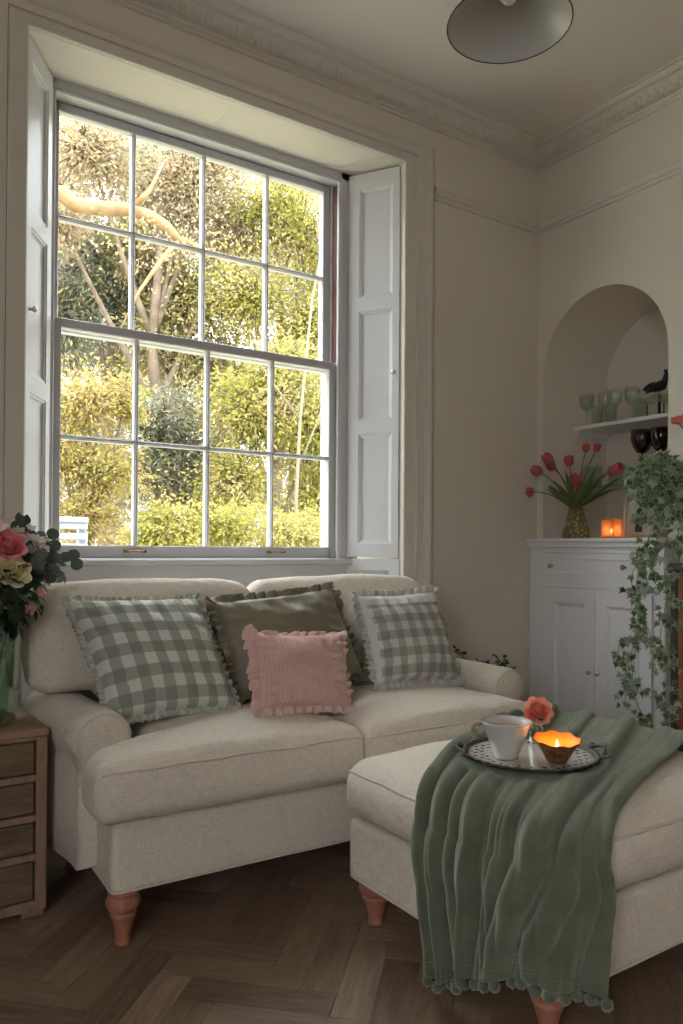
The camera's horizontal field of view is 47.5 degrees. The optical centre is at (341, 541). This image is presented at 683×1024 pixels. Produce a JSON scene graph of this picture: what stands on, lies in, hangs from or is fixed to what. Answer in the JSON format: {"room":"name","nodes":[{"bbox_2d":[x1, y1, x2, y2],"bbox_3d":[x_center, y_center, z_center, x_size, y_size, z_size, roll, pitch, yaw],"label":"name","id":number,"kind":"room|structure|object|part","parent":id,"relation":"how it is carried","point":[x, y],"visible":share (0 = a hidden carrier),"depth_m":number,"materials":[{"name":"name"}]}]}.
{"room":"living room","nodes":[
{"label":"living room","id":0,"kind":"room"},
{"bbox_2d":[29,0,537,701],"bbox_3d":[-0.951,-0.569,2.886,5.419,3.275,0.400,1,-1,-34],"label":"wall","id":1,"kind":"structure","parent":0,"point":[485,348],"depth_m":3.69,"materials":[{"name":"paint"}]},
{"bbox_2d":[22,28,402,702],"bbox_3d":[-0.535,-0.345,3.224,1.630,2.840,0.501,1,-1,-34],"label":"window","id":2,"kind":"structure","parent":1,"relation":"in","point":[358,362],"depth_m":3.34,"materials":[{"name":"white paint"}]},
{"bbox_3d":[-1.076,0.565,2.700,0.020,1.004,0.256,0,0,-3],"label":"reveal panel","id":3,"kind":"part","parent":2,"relation":"part of","materials":[{"name":"white paint"}]},
{"bbox_3d":[-1.039,-0.784,2.615,0.026,0.023,0.023,0,0,-3],"label":"knob","id":4,"kind":"part","parent":2,"relation":"part of","materials":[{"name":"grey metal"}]},
{"bbox_2d":[24,34,52,542],"bbox_3d":[-1.072,-0.823,2.708,0.030,1.756,0.250,0,0,-3],"label":"shutter","id":5,"kind":"object","parent":2,"relation":"attached to","point":[38,465],"depth_m":2.74,"materials":[{"name":"white paint"}]},
{"bbox_3d":[-0.592,-1.233,3.297,1.267,0.875,0.042,1,-1,-34],"label":"sash","id":6,"kind":"part","parent":2,"relation":"part of","materials":[{"name":"grey paint"}]},
{"bbox_3d":[-0.564,-0.382,3.240,1.267,0.900,0.042,1,-1,-34],"label":"sash","id":7,"kind":"part","parent":2,"relation":"part of","materials":[{"name":"grey paint"}]},
{"bbox_3d":[-0.537,0.587,3.215,1.340,0.975,0.040,1,-1,-34],"label":"apron panel","id":8,"kind":"part","parent":2,"relation":"part of","materials":[{"name":"grey paint"}]},
{"bbox_3d":[-0.566,-0.835,3.284,1.440,1.860,0.170,1,-1,-34],"label":"frame","id":9,"kind":"part","parent":2,"relation":"part of","materials":[{"name":"grey paint"}]},
{"bbox_3d":[-0.592,0.102,3.306,1.460,0.065,0.298,1,-1,-34],"label":"sill","id":10,"kind":"part","parent":2,"relation":"part of","materials":[{"name":"grey paint"}]},
{"bbox_3d":[-0.454,-1.719,3.134,1.592,0.028,0.251,1,-1,-34],"label":"soffit panel","id":11,"kind":"part","parent":2,"relation":"part of","materials":[{"name":"beige paint"}]},
{"bbox_3d":[0.141,0.580,3.519,0.256,1.004,0.020,0,-1,25],"label":"reveal panel","id":12,"kind":"part","parent":2,"relation":"part of","materials":[{"name":"white paint"}]},
{"bbox_2d":[347,166,400,556],"bbox_3d":[0.150,-0.808,3.537,0.250,1.756,0.030,0,-1,25],"label":"shutter","id":13,"kind":"object","parent":2,"relation":"attached to","point":[373,198],"depth_m":3.53,"materials":[{"name":"white paint"}]},
{"bbox_2d":[0,0,434,708],"bbox_3d":[-0.384,-0.367,3.003,1.912,2.881,0.034,1,-1,-34],"label":"trim","id":14,"kind":"structure","parent":1,"relation":"attached to","point":[47,17],"depth_m":2.85,"materials":[{"name":"beige paint"}]},
{"bbox_2d":[107,0,682,171],"bbox_3d":[0.470,-1.969,0.519,4.719,0.098,5.125,1,-1,-34],"label":"trim","id":15,"kind":"structure","parent":1,"relation":"attached to","point":[235,26],"depth_m":3.32,"materials":[{"name":"beige paint"}]},
{"bbox_2d":[434,158,682,234],"bbox_3d":[0.468,-1.624,0.516,4.719,0.052,5.125,1,-1,-34],"label":"trim","id":16,"kind":"structure","parent":1,"relation":"attached to","point":[674,168],"depth_m":3.65,"materials":[{"name":"beige paint"}]},
{"bbox_2d":[0,841,682,1023],"bbox_3d":[0.483,1.088,0.624,5.719,0.060,6.108,1,-1,-34],"label":"floor","id":17,"kind":"structure","parent":0,"point":[288,939],"depth_m":1.96,"materials":[{"name":"brown wood"}]},
{"bbox_2d":[0,707,48,918],"bbox_3d":[-1.104,0.796,2.240,0.413,0.532,0.372,1,-1,-34],"label":"dresser","id":18,"kind":"object","parent":17,"relation":"on","point":[24,742],"visible":0.98,"depth_m":2.19,"materials":[{"name":"brown wood"}]},
{"bbox_3d":[-1.092,0.960,2.217,0.343,0.107,0.273,1,-1,-34],"label":"drawer","id":19,"kind":"part","parent":18,"relation":"part of","materials":[{"name":"brown wood"}]},
{"bbox_3d":[-1.091,0.838,2.218,0.343,0.084,0.273,1,-1,-34],"label":"drawer","id":20,"kind":"part","parent":18,"relation":"part of","materials":[{"name":"brown wood"}]},
{"bbox_3d":[-1.091,0.726,2.219,0.343,0.088,0.273,1,-1,-34],"label":"drawer","id":21,"kind":"part","parent":18,"relation":"part of","materials":[{"name":"brown wood"}]},
{"bbox_3d":[-1.090,0.611,2.220,0.343,0.090,0.273,1,-1,-34],"label":"drawer","id":22,"kind":"part","parent":18,"relation":"part of","materials":[{"name":"brown wood"}]},
{"bbox_2d":[0,512,82,727],"bbox_3d":[-1.014,0.219,2.237,0.382,0.624,0.350,0,-1,12],"label":"flower vase","id":23,"kind":"object","parent":18,"relation":"on","point":[23,566],"visible":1,"depth_m":2.25,"materials":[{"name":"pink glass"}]},
{"bbox_2d":[20,574,524,947],"bbox_3d":[-0.126,0.597,2.677,1.782,0.951,0.761,1,-1,-32],"label":"sofa","id":24,"kind":"object","parent":17,"relation":"on","point":[144,805],"visible":0.59,"depth_m":2.24,"materials":[{"name":"beige fabric"}]},
{"bbox_3d":[-0.878,0.993,2.534,0.092,0.146,0.092,1,-1,-32],"label":"leg","id":25,"kind":"part","parent":24,"relation":"part of","materials":[{"name":"brown wood"}]},
{"bbox_3d":[-0.812,0.685,2.343,0.221,0.434,0.515,1,-1,-32],"label":"arm","id":26,"kind":"part","parent":24,"relation":"part of","materials":[{"name":"beige fabric"}]},
{"bbox_3d":[-0.579,0.991,2.053,0.092,0.146,0.092,1,-1,-32],"label":"leg","id":27,"kind":"part","parent":24,"relation":"part of","materials":[{"name":"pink wood"}]},
{"bbox_2d":[20,578,249,698],"bbox_3d":[-0.649,0.345,2.591,0.801,0.445,0.205,1,-1,-32],"label":"cushion","id":28,"kind":"object","parent":24,"relation":"on","point":[54,666],"depth_m":2.38,"materials":[{"name":"beige fabric"}]},
{"bbox_2d":[61,592,241,724],"bbox_3d":[-0.583,0.352,2.401,0.516,0.378,0.270,1,-1,-34],"label":"throw pillow","id":29,"kind":"object","parent":24,"relation":"on","point":[148,658],"visible":0.98,"depth_m":2.33,"materials":[{"name":"green fabric"}]},
{"bbox_2d":[82,699,363,824],"bbox_3d":[-0.419,0.628,2.397,0.829,0.209,0.603,1,-1,-32],"label":"seat cushion","id":30,"kind":"object","parent":24,"relation":"on","point":[138,773],"depth_m":2.14,"materials":[{"name":"beige fabric"}]},
{"bbox_2d":[204,581,370,703],"bbox_3d":[-0.175,0.334,2.704,0.602,0.385,0.187,1,-1,-31],"label":"throw pillow","id":31,"kind":"object","parent":24,"relation":"on","point":[318,607],"visible":0.62,"depth_m":2.65,"materials":[{"name":"green fabric"}]},
{"bbox_2d":[242,624,355,716],"bbox_3d":[-0.130,0.413,2.510,0.419,0.301,0.159,1,-1,-34],"label":"throw pillow","id":32,"kind":"object","parent":24,"relation":"on","point":[295,672],"visible":1,"depth_m":2.46,"materials":[{"name":"pink fabric"}]},
{"bbox_2d":[247,574,419,685],"bbox_3d":[-0.004,0.352,3.001,0.823,0.453,0.206,1,-1,-32],"label":"cushion","id":33,"kind":"object","parent":24,"relation":"on","point":[347,583],"depth_m":2.95,"materials":[{"name":"beige fabric"}]},
{"bbox_2d":[352,585,464,690],"bbox_3d":[0.258,0.369,2.953,0.480,0.393,0.210,1,-1,-34],"label":"throw pillow","id":34,"kind":"object","parent":24,"relation":"on","point":[405,633],"visible":0.98,"depth_m":2.88,"materials":[{"name":"fabric"}]},
{"bbox_2d":[320,684,524,758],"bbox_3d":[0.236,0.632,2.814,0.746,0.213,0.603,1,-1,-32],"label":"seat cushion","id":35,"kind":"object","parent":24,"relation":"on","point":[390,720],"depth_m":2.57,"materials":[{"name":"beige fabric"}]},
{"bbox_3d":[0.509,0.701,3.182,0.169,0.434,0.515,1,-1,-32],"label":"arm","id":36,"kind":"part","parent":24,"relation":"part of","materials":[{"name":"beige fabric"}]},
{"bbox_2d":[453,645,517,669],"bbox_3d":[0.705,0.772,3.502,0.382,0.626,0.340,0,-1,15],"label":"plant","id":37,"kind":"object","parent":17,"relation":"on","point":[456,650],"visible":0.19,"depth_m":3.45,"materials":[{"name":"green plant"}]},
{"bbox_2d":[347,740,682,1023],"bbox_3d":[0.583,0.820,2.110,0.931,0.503,0.798,1,-1,-34],"label":"ottoman","id":38,"kind":"object","parent":17,"relation":"on","point":[647,853],"visible":0.34,"depth_m":1.84,"materials":[{"name":"beige fabric"}]},
{"bbox_3d":[0.096,1.004,2.175,0.097,0.132,0.097,1,-1,-34],"label":"leg","id":39,"kind":"part","parent":38,"relation":"part of","materials":[{"name":"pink wood"}]},
{"bbox_2d":[347,740,682,889],"bbox_3d":[0.584,0.672,2.111,0.929,0.206,0.796,1,-1,-34],"label":"cushion","id":40,"kind":"object","parent":38,"relation":"on","point":[647,853],"depth_m":1.90,"materials":[{"name":"beige fabric"}]},
{"bbox_3d":[0.448,1.002,1.680,0.097,0.132,0.097,1,-1,-34],"label":"leg","id":41,"kind":"part","parent":38,"relation":"part of","materials":[{"name":"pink wood"}]},
{"bbox_2d":[411,703,682,1012],"bbox_3d":[0.573,0.777,2.088,0.574,0.514,1.139,0,-1,34],"label":"throw blanket","id":42,"kind":"object","parent":38,"relation":"on","point":[514,878],"visible":0.86,"depth_m":1.67,"materials":[{"name":"green fabric"}]},
{"bbox_2d":[454,735,610,772],"bbox_3d":[0.489,0.540,2.010,0.380,0.028,0.351,1,-1,-34],"label":"serving tray","id":43,"kind":"object","parent":42,"relation":"on","point":[531,758],"visible":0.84,"depth_m":1.97,"materials":[{"name":"grey metal"}]},
{"bbox_3d":[0.309,0.537,2.010,0.030,0.023,0.129,0,0,0],"label":"handle","id":44,"kind":"part","parent":43,"relation":"part of","materials":[{"name":"grey metal"}]},
{"bbox_2d":[471,715,532,759],"bbox_3d":[0.419,0.503,1.979,0.134,0.093,0.131,1,-1,-34],"label":"teacup","id":45,"kind":"object","parent":43,"relation":"on","point":[506,734],"visible":1,"depth_m":1.95,"materials":[{"name":"grey ceramic"}]},
{"bbox_3d":[0.351,0.484,1.987,0.036,0.048,0.011,0,-1,6],"label":"handle","id":46,"kind":"part","parent":45,"relation":"part of","materials":[{"name":"brown"}]},
{"bbox_3d":[0.489,0.552,2.010,0.316,0.004,0.316,1,-1,-34],"label":"plate","id":47,"kind":"part","parent":43,"relation":"part of","materials":[{"name":"silver metal"}]},
{"bbox_2d":[524,696,553,731],"bbox_3d":[0.546,0.492,2.157,0.076,0.119,0.063,1,-1,-34],"label":"flower","id":48,"kind":"object","parent":43,"relation":"on","point":[539,711],"visible":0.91,"depth_m":2.15,"materials":[{"name":"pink plant"}]},
{"bbox_2d":[533,730,580,764],"bbox_3d":[0.538,0.517,1.936,0.116,0.066,0.116,1,-1,-34],"label":"tealight holder","id":49,"kind":"object","parent":43,"relation":"on","point":[557,747],"visible":1,"depth_m":1.93,"materials":[{"name":"orange metal"}]},
{"bbox_3d":[0.670,0.539,2.010,0.030,0.023,0.129,0,0,0],"label":"handle","id":50,"kind":"part","parent":43,"relation":"part of","materials":[{"name":"grey metal"}]},
{"bbox_2d":[526,538,672,729],"bbox_3d":[1.370,0.539,3.731,0.591,1.105,0.763,1,-1,-34],"label":"base cabinet","id":51,"kind":"object","parent":17,"relation":"on","point":[578,614],"visible":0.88,"depth_m":3.58,"materials":[{"name":"white paint"}]},
{"bbox_3d":[1.086,0.610,3.686,0.016,0.758,0.292,1,-1,-34],"label":"door","id":52,"kind":"part","parent":51,"relation":"part of","materials":[{"name":"white paint"}]},
{"bbox_2d":[526,538,672,547],"bbox_3d":[1.376,0.009,3.738,0.585,0.046,0.763,1,-1,-34],"label":"countertop","id":53,"kind":"structure","parent":51,"relation":"on","point":[555,542],"depth_m":3.57,"materials":[{"name":"white paint"}]},
{"bbox_2d":[525,443,624,537],"bbox_3d":[1.122,-0.249,3.745,0.233,0.468,0.577,1,-1,-34],"label":"tulip vase","id":54,"kind":"object","parent":53,"relation":"on","point":[575,526],"visible":0.97,"depth_m":3.71,"materials":[{"name":"red plant"}]},
{"bbox_2d":[601,519,621,537],"bbox_3d":[1.243,-0.060,3.571,0.068,0.088,0.068,1,-1,-34],"label":"candle holder","id":55,"kind":"object","parent":53,"relation":"on","point":[610,528],"visible":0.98,"depth_m":3.55,"materials":[{"name":"orange glass"}]},
{"bbox_2d":[622,496,655,537],"bbox_3d":[1.374,-0.113,3.568,0.150,0.197,0.061,0,-1,36],"label":"photo frame","id":56,"kind":"object","parent":53,"relation":"on","point":[629,530],"visible":0.41,"depth_m":3.58,"materials":[{"name":"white wood"}]},
{"bbox_2d":[611,449,682,728],"bbox_3d":[1.300,0.204,3.095,0.365,1.170,0.539,1,-1,-34],"label":"ivy","id":57,"kind":"object","parent":53,"relation":"on","point":[669,498],"visible":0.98,"depth_m":3.13,"materials":[{"name":"plant"}]},
{"bbox_3d":[1.172,0.115,3.568,0.014,0.092,0.587,1,-1,-34],"label":"drawer","id":58,"kind":"part","parent":51,"relation":"part of","materials":[{"name":"white paint"}]},
{"bbox_3d":[1.173,0.133,3.569,0.012,0.176,0.627,1,-1,-34],"label":"moulding","id":59,"kind":"part","parent":51,"relation":"part of","materials":[{"name":"white paint"}]},
{"bbox_3d":[1.250,0.609,3.441,0.016,0.758,0.292,1,-1,-34],"label":"door","id":60,"kind":"part","parent":51,"relation":"part of","materials":[{"name":"white paint"}]},
{"bbox_2d":[668,563,682,730],"bbox_3d":[1.568,0.585,2.838,0.215,1.000,0.701,1,-1,-34],"label":"base cabinet","id":61,"kind":"object","parent":17,"relation":"on","point":[676,587],"visible":0.31,"depth_m":3.05,"materials":[{"name":"brown wood"}]},
{"bbox_2d":[670,414,682,428],"bbox_3d":[1.482,-0.221,3.046,0.113,0.614,0.372,1,-1,-34],"label":"flower","id":62,"kind":"object","parent":61,"relation":"on","point":[677,420],"visible":1,"depth_m":3.17,"materials":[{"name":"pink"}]},
{"bbox_3d":[1.415,0.560,2.935,0.020,0.884,0.296,1,-1,-34],"label":"door","id":63,"kind":"part","parent":61,"relation":"part of","materials":[{"name":"red wood"}]},
{"bbox_2d":[234,0,682,134],"bbox_3d":[0.540,-2.066,0.686,5.419,0.100,5.725,1,-1,-34],"label":"ceiling","id":64,"kind":"structure","parent":0,"point":[608,45],"depth_m":3.14,"materials":[{"name":"white paint"}]},
{"bbox_2d":[446,0,573,63],"bbox_3d":[0.440,-1.676,2.028,0.324,0.657,0.324,1,-1,-34],"label":"pendant lamp","id":65,"kind":"object","parent":64,"relation":"hanging from","point":[483,31],"visible":1,"depth_m":2.11,"materials":[{"name":"grey metal"}]},
{"bbox_3d":[0.438,-1.442,2.026,0.056,0.075,0.056,1,-1,-34],"label":"bulb","id":66,"kind":"part","parent":65,"relation":"part of","materials":[{"name":"white glass"}]},
{"bbox_2d":[537,97,682,562],"bbox_3d":[2.682,-0.503,1.933,0.560,3.175,5.425,1,-1,-34],"label":"wall","id":67,"kind":"structure","parent":0,"point":[610,277],"depth_m":3.85,"materials":[{"name":"paint"}]},
{"bbox_2d":[574,412,667,438],"bbox_3d":[1.513,-0.576,3.827,0.274,0.042,0.690,1,-1,-34],"label":"shelf","id":68,"kind":"object","parent":67,"relation":"attached to","point":[599,430],"visible":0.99,"depth_m":3.89,"materials":[{"name":"white paint"}]},
{"bbox_2d":[642,369,667,412],"bbox_3d":[1.541,-0.716,3.788,0.064,0.238,0.153,1,-1,-34],"label":"ornament","id":69,"kind":"object","parent":68,"relation":"on","point":[661,385],"visible":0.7,"depth_m":3.77,"materials":[{"name":"black metal"}]},
{"bbox_3d":[1.518,-0.275,3.830,0.257,0.014,0.690,1,-1,-34],"label":"glass shelf","id":70,"kind":"object","parent":67,"relation":"attached to","visible":0},
{"bbox_2d":[631,429,651,456],"bbox_3d":[1.467,-0.414,3.785,0.104,0.262,0.104,1,-1,-34],"label":"goblet","id":71,"kind":"object","parent":70,"relation":"on","point":[640,440],"visible":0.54,"depth_m":3.75,"materials":[{"name":"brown glass"}]},
{"bbox_2d":[649,426,667,481],"bbox_3d":[1.524,-0.414,3.700,0.104,0.262,0.104,1,-1,-34],"label":"goblet","id":72,"kind":"object","parent":70,"relation":"on","point":[658,435],"visible":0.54,"depth_m":3.67,"materials":[{"name":"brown glass"}]},
{"label":"outside","id":73,"kind":"structure","parent":0,"visible":0},
{"label":"ground","id":74,"kind":"structure","parent":73,"visible":0},
{"bbox_2d":[59,517,87,544],"bbox_3d":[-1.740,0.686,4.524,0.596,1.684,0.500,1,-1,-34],"label":"garden bench","id":75,"kind":"object","parent":74,"relation":"on","point":[79,523],"visible":0.2,"depth_m":4.79,"materials":[{"name":"grey paint"}]},
{"bbox_2d":[60,340,167,544],"bbox_3d":[-2.154,-0.029,6.523,1.300,3.256,1.051,0,0,3],"label":"shrub","id":76,"kind":"object","parent":74,"relation":"on","point":[82,410],"visible":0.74,"depth_m":6.46,"materials":[{"name":"green plant"}]},
{"bbox_2d":[58,140,184,544],"bbox_3d":[-2.954,-1.887,9.473,1.859,7.020,2.636,0,-1,39],"label":"conifer tree","id":77,"kind":"object","parent":74,"relation":"on","point":[74,304],"visible":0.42,"depth_m":9.20,"materials":[{"name":"green plant"}]},
{"bbox_3d":[-2.955,-3.509,9.571,2.728,3.776,1.916,1,-1,-34],"label":"crown","id":78,"kind":"part","parent":77,"relation":"part of","materials":[{"name":"green plant"}]},
{"bbox_2d":[58,183,253,545],"bbox_3d":[-3.336,-2.228,12.759,5.247,7.741,2.700,1,-1,-34],"label":"tree","id":79,"kind":"object","parent":74,"relation":"on","point":[122,503],"visible":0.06,"depth_m":12.54,"materials":[{"name":"green plant"}]},
{"bbox_2d":[59,160,254,327],"bbox_3d":[-2.228,-1.000,6.930,0.953,5.230,3.491,0,-1,45],"label":"leaning tree","id":80,"kind":"object","parent":74,"relation":"on","point":[75,204],"visible":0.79,"depth_m":7.23,"materials":[{"name":"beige plant"}]},
{"bbox_2d":[100,370,237,545],"bbox_3d":[-1.775,-0.099,8.313,1.698,3.452,1.258,1,-1,-36],"label":"bush","id":81,"kind":"object","parent":74,"relation":"on","point":[174,421],"visible":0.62,"depth_m":8.11,"materials":[{"name":"green plant"}]},
{"bbox_2d":[58,116,284,522],"bbox_3d":[-2.193,-1.879,8.928,3.433,6.990,1.716,1,-1,-38],"label":"tree","id":82,"kind":"object","parent":74,"relation":"on","point":[97,147],"visible":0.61,"depth_m":8.88,"materials":[{"name":"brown plant"}]},
{"bbox_3d":[-2.151,-4.186,8.916,3.426,2.375,1.755,1,-1,-34],"label":"crown","id":83,"kind":"part","parent":82,"relation":"part of","materials":[{"name":"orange plant"}]},
{"bbox_2d":[91,198,271,504],"bbox_3d":[-1.816,-1.200,9.577,1.712,5.668,2.494,0,-1,38],"label":"tree","id":84,"kind":"object","parent":74,"relation":"on","point":[174,312],"visible":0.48,"depth_m":9.17,"materials":[{"name":"green plant"}]},
{"bbox_2d":[59,116,318,383],"bbox_3d":[-2.529,-3.563,13.736,6.926,10.450,3.372,1,-1,-31],"label":"tree","id":85,"kind":"object","parent":74,"relation":"on","point":[120,137],"visible":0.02,"depth_m":12.77,"materials":[{"name":"green plant"}]},
{"bbox_3d":[-2.543,-6.688,13.837,6.927,4.200,3.418,1,-1,-34],"label":"crown","id":86,"kind":"part","parent":85,"relation":"part of","materials":[{"name":"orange plant"}]},
{"bbox_2d":[59,444,319,545],"bbox_3d":[-1.978,-0.784,15.347,9.092,4.948,3.423,1,-1,-32],"label":"tree","id":87,"kind":"object","parent":74,"relation":"on","point":[150,497],"visible":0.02,"depth_m":14.07,"materials":[{"name":"green plant"}]},
{"bbox_2d":[113,483,319,546],"bbox_3d":[-0.778,0.558,6.700,2.435,2.113,0.967,1,-1,-29],"label":"shrub","id":88,"kind":"object","parent":74,"relation":"on","point":[169,529],"visible":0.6,"depth_m":6.42,"materials":[{"name":"green plant"}]},
{"bbox_2d":[165,173,320,508],"bbox_3d":[-1.179,-2.629,13.798,5.588,8.589,3.040,1,-1,-28],"label":"tree","id":89,"kind":"object","parent":74,"relation":"on","point":[289,291],"visible":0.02,"depth_m":13.49,"materials":[{"name":"green plant"}]},
{"bbox_2d":[173,174,320,546],"bbox_3d":[-0.653,-1.596,9.561,2.996,6.475,1.929,1,-1,-28],"label":"birch tree","id":90,"kind":"object","parent":74,"relation":"on","point":[297,235],"visible":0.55,"depth_m":9.20,"materials":[{"name":"green plant"}]},
{"bbox_3d":[-0.650,-3.332,9.577,3.028,3.002,1.930,1,-1,-34],"label":"crown","id":91,"kind":"part","parent":90,"relation":"part of","materials":[{"name":"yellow plant"}]},
{"bbox_2d":[178,320,320,546],"bbox_3d":[-0.643,-0.346,8.228,2.358,3.958,1.331,1,-1,-36],"label":"bush","id":92,"kind":"object","parent":74,"relation":"on","point":[249,408],"visible":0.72,"depth_m":7.97,"materials":[{"name":"green plant"}]},
{"bbox_2d":[215,193,320,545],"bbox_3d":[-0.647,-1.162,7.515,1.273,5.448,0.042,1,-1,-34],"label":"bare sapling","id":93,"kind":"object","parent":74,"relation":"on","point":[298,461],"visible":0.58,"depth_m":7.67,"materials":[{"name":"brown plant"}]}
]}

